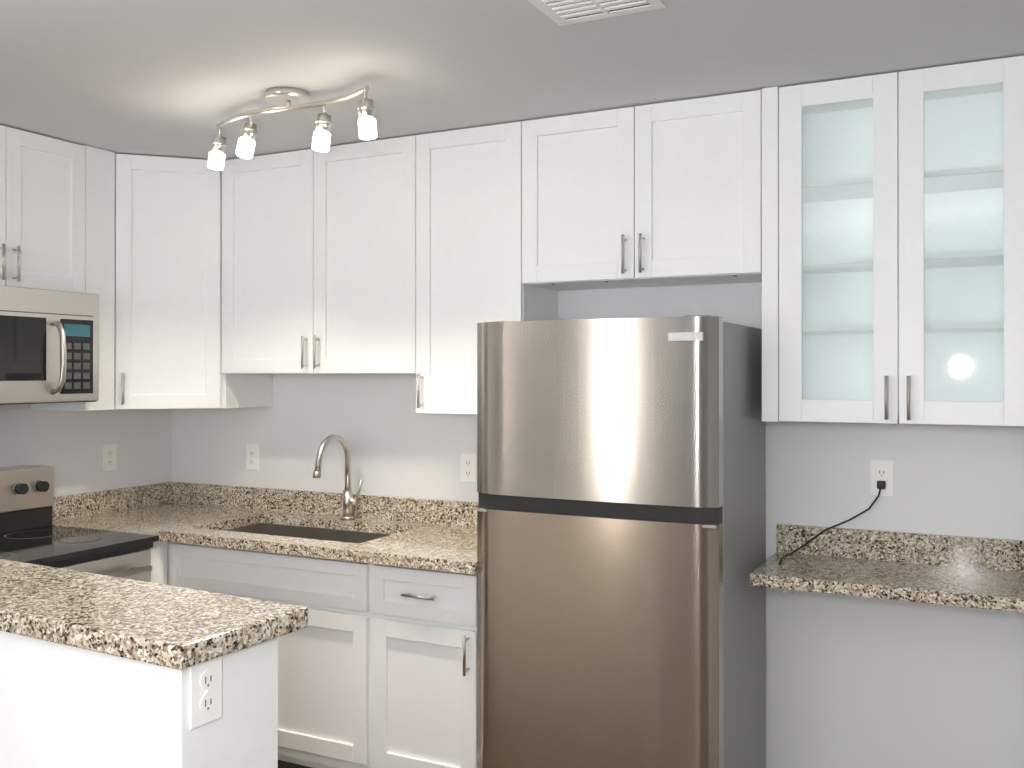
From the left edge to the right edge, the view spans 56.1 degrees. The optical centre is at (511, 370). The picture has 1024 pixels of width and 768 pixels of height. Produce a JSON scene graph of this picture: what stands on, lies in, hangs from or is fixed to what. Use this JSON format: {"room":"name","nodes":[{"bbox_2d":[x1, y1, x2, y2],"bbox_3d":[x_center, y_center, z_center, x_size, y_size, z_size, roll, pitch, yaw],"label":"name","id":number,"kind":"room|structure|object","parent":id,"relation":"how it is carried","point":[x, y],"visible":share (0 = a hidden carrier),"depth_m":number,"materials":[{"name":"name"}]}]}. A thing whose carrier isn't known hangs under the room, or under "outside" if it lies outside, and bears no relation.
{"room":"kitchen","nodes":[
{"label":"kitchen","id":0,"kind":"room"},
{"bbox_2d":[0,404,171,496],"bbox_3d":[-2.227,0.327,3.544,0.200,2.417,2.350,0,0,27],"label":"wall","id":1,"kind":"structure","parent":0,"point":[67,445],"depth_m":4.13,"materials":[{"name":"paint"}]},
{"bbox_2d":[0,125,84,292],"bbox_3d":[-1.958,-0.590,3.461,0.352,0.579,0.759,0,0,27],"label":"upper cabinet","id":2,"kind":"object","parent":1,"relation":"attached to","point":[42,211],"visible":0.88,"depth_m":3.58,"materials":[{"name":"white wood"}]},
{"bbox_2d":[0,285,98,404],"bbox_3d":[-1.908,-0.089,3.435,0.464,0.415,0.758,0,0,27],"label":"microwave","id":3,"kind":"object","parent":2,"relation":"attached to","point":[49,346],"visible":1,"depth_m":3.49,"materials":[{"name":"silver metal"}]},
{"bbox_2d":[31,145,114,410],"bbox_3d":[-1.771,-0.361,3.871,0.318,1.035,0.138,0,0,27],"label":"upper cabinet","id":4,"kind":"object","parent":1,"relation":"attached to","point":[100,222],"visible":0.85,"depth_m":3.81,"materials":[{"name":"white wood"}]},
{"bbox_2d":[103,444,116,470],"bbox_3d":[-1.767,0.381,4.223,0.008,0.116,0.072,0,0,27],"label":"outlet","id":5,"kind":"object","parent":1,"relation":"attached to","point":[109,457],"visible":1,"depth_m":4.22,"materials":[{"name":"white plastic"}]},
{"bbox_2d":[0,631,277,767],"bbox_3d":[-1.494,1.017,2.284,2.283,1.030,0.240,0,0,30],"label":"island base","id":6,"kind":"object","parent":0,"point":[63,706],"depth_m":1.75,"materials":[{"name":"white wood"}]},
{"bbox_2d":[0,559,307,669],"bbox_3d":[-1.461,0.480,2.292,2.273,0.040,0.315,0,0,30],"label":"countertop","id":7,"kind":"structure","parent":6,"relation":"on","point":[175,627],"depth_m":1.81,"materials":[{"name":"beige stone"}]},
{"bbox_2d":[189,656,221,729],"bbox_3d":[-0.531,0.555,1.668,0.010,0.116,0.072,0,0,27],"label":"outlet","id":8,"kind":"object","parent":6,"relation":"attached to","point":[205,692],"visible":0.83,"depth_m":1.66,"materials":[{"name":"white plastic"}]},
{"bbox_2d":[0,0,1023,159],"bbox_3d":[-1.458,-0.938,1.119,9.400,0.100,6.400,0,0,27],"label":"ceiling","id":9,"kind":"structure","parent":0,"point":[173,78],"depth_m":2.71,"materials":[{"name":"paint"}]},
{"bbox_2d":[207,85,376,170],"bbox_3d":[-0.714,-0.783,3.045,0.770,0.198,0.187,0,0,27],"label":"track light","id":10,"kind":"object","parent":9,"relation":"attached to","point":[287,99],"visible":1,"depth_m":3.01,"materials":[{"name":"silver metal"}]},
{"bbox_2d":[528,0,665,25],"bbox_3d":[0.158,-0.881,2.210,0.280,0.007,0.400,0,0,27],"label":"ceiling vent","id":11,"kind":"object","parent":9,"relation":"in","point":[563,12],"visible":1,"depth_m":2.33,"materials":[{"name":"grey metal"}]},
{"bbox_2d":[172,282,1023,767],"bbox_3d":[1.195,0.326,3.253,6.576,2.417,0.200,0,0,27],"label":"wall","id":12,"kind":"structure","parent":0,"point":[862,682],"depth_m":3.21,"materials":[{"name":"paint"}]},
{"bbox_2d":[114,154,271,409],"bbox_3d":[-1.475,-0.360,4.139,0.607,1.035,0.610,0,0,27],"label":"upper cabinet","id":13,"kind":"object","parent":12,"relation":"attached to","point":[168,291],"visible":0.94,"depth_m":3.94,"materials":[{"name":"white wood"}]},
{"bbox_2d":[246,444,258,469],"bbox_3d":[-1.169,0.388,4.321,0.072,0.116,0.008,0,0,27],"label":"electrical outlet","id":14,"kind":"object","parent":12,"relation":"attached to","point":[252,456],"visible":1,"depth_m":4.32,"materials":[{"name":"white plastic"}]},
{"bbox_2d":[222,135,415,373],"bbox_3d":[-0.719,-0.434,3.905,0.950,0.890,0.352,0,0,27],"label":"upper cabinet","id":15,"kind":"object","parent":12,"relation":"attached to","point":[318,262],"visible":0.88,"depth_m":3.76,"materials":[{"name":"white wood"}]},
{"bbox_2d":[461,453,476,482],"bbox_3d":[-0.173,0.386,3.821,0.072,0.116,0.008,0,0,27],"label":"electrical outlet","id":16,"kind":"object","parent":12,"relation":"attached to","point":[468,467],"visible":1,"depth_m":3.82,"materials":[{"name":"white plastic"}]},
{"bbox_2d":[416,121,557,414],"bbox_3d":[-0.099,-0.360,3.593,0.436,1.038,0.352,0,0,27],"label":"upper cabinet","id":17,"kind":"object","parent":12,"relation":"attached to","point":[468,229],"visible":0.77,"depth_m":3.49,"materials":[{"name":"white wood"}]},
{"bbox_2d":[522,90,761,290],"bbox_3d":[0.469,-0.592,3.309,0.833,0.578,0.352,0,0,27],"label":"upper cabinet","id":18,"kind":"object","parent":12,"relation":"attached to","point":[661,194],"visible":1,"depth_m":3.17,"materials":[{"name":"white wood"}]},
{"bbox_2d":[779,460,893,564],"bbox_3d":[1.033,0.453,3.075,0.331,0.322,0.259,0,0,27],"label":"outlet","id":19,"kind":"object","parent":12,"relation":"attached to","point":[881,477],"visible":1,"depth_m":3.13,"materials":[{"name":"white plastic"}]},
{"bbox_2d":[750,524,1023,616],"bbox_3d":[1.151,0.637,2.924,0.756,0.233,0.421,0,0,27],"label":"countertop","id":20,"kind":"structure","parent":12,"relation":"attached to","point":[971,572],"depth_m":2.96,"materials":[{"name":"stone"}]},
{"bbox_2d":[762,55,1023,426],"bbox_3d":[1.173,-0.362,2.955,0.741,1.039,0.352,0,0,27],"label":"upper cabinet","id":21,"kind":"object","parent":12,"relation":"attached to","point":[892,248],"visible":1,"depth_m":2.95,"materials":[{"name":"white wood"}]},
{"bbox_3d":[-1.458,1.579,1.112,9.400,0.100,6.400,0,0,27],"label":"floor","id":22,"kind":"structure","parent":0,"visible":0},
{"bbox_2d":[0,465,158,581],"bbox_3d":[-1.786,0.955,3.371,0.733,1.157,0.760,0,0,27],"label":"range","id":23,"kind":"object","parent":22,"relation":"on","point":[30,533],"visible":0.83,"depth_m":3.53,"materials":[{"name":"silver metal"}]},
{"bbox_2d":[148,541,187,587],"bbox_3d":[-1.610,1.096,3.803,0.662,0.880,0.170,0,0,27],"label":"base cabinet","id":24,"kind":"object","parent":22,"relation":"on","point":[169,560],"depth_m":3.72,"materials":[{"name":"grey wood"}]},
{"bbox_2d":[52,481,477,574],"bbox_3d":[-0.885,0.588,3.764,1.996,0.133,0.747,0,0,27],"label":"countertop","id":25,"kind":"structure","parent":24,"relation":"on","point":[434,534],"depth_m":3.93,"materials":[{"name":"beige stone"}]},
{"bbox_2d":[225,523,390,542],"bbox_3d":[-0.815,0.806,3.778,0.860,0.301,0.438,0,0,27],"label":"sink basin","id":26,"kind":"object","parent":25,"relation":"in","point":[313,533],"visible":0.02,"depth_m":4.01,"materials":[{"name":"silver metal"}]},
{"bbox_2d":[313,434,362,519],"bbox_3d":[-0.706,0.437,3.901,0.107,0.356,0.253,0,0,27],"label":"tap","id":27,"kind":"object","parent":25,"relation":"on","point":[349,501],"visible":1,"depth_m":3.97,"materials":[{"name":"silver metal"}]},
{"bbox_2d":[188,544,287,724],"bbox_3d":[-1.447,1.097,4.129,0.662,0.880,0.598,0,0,27],"label":"base cabinet","id":28,"kind":"object","parent":22,"relation":"on","point":[235,572],"depth_m":3.57,"materials":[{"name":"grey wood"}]},
{"bbox_2d":[476,315,765,767],"bbox_3d":[0.366,0.688,3.135,0.778,1.690,0.652,0,0,27],"label":"fridge","id":29,"kind":"object","parent":22,"relation":"on","point":[621,533],"visible":1,"depth_m":2.85,"materials":[{"name":"grey metal"}]}
]}

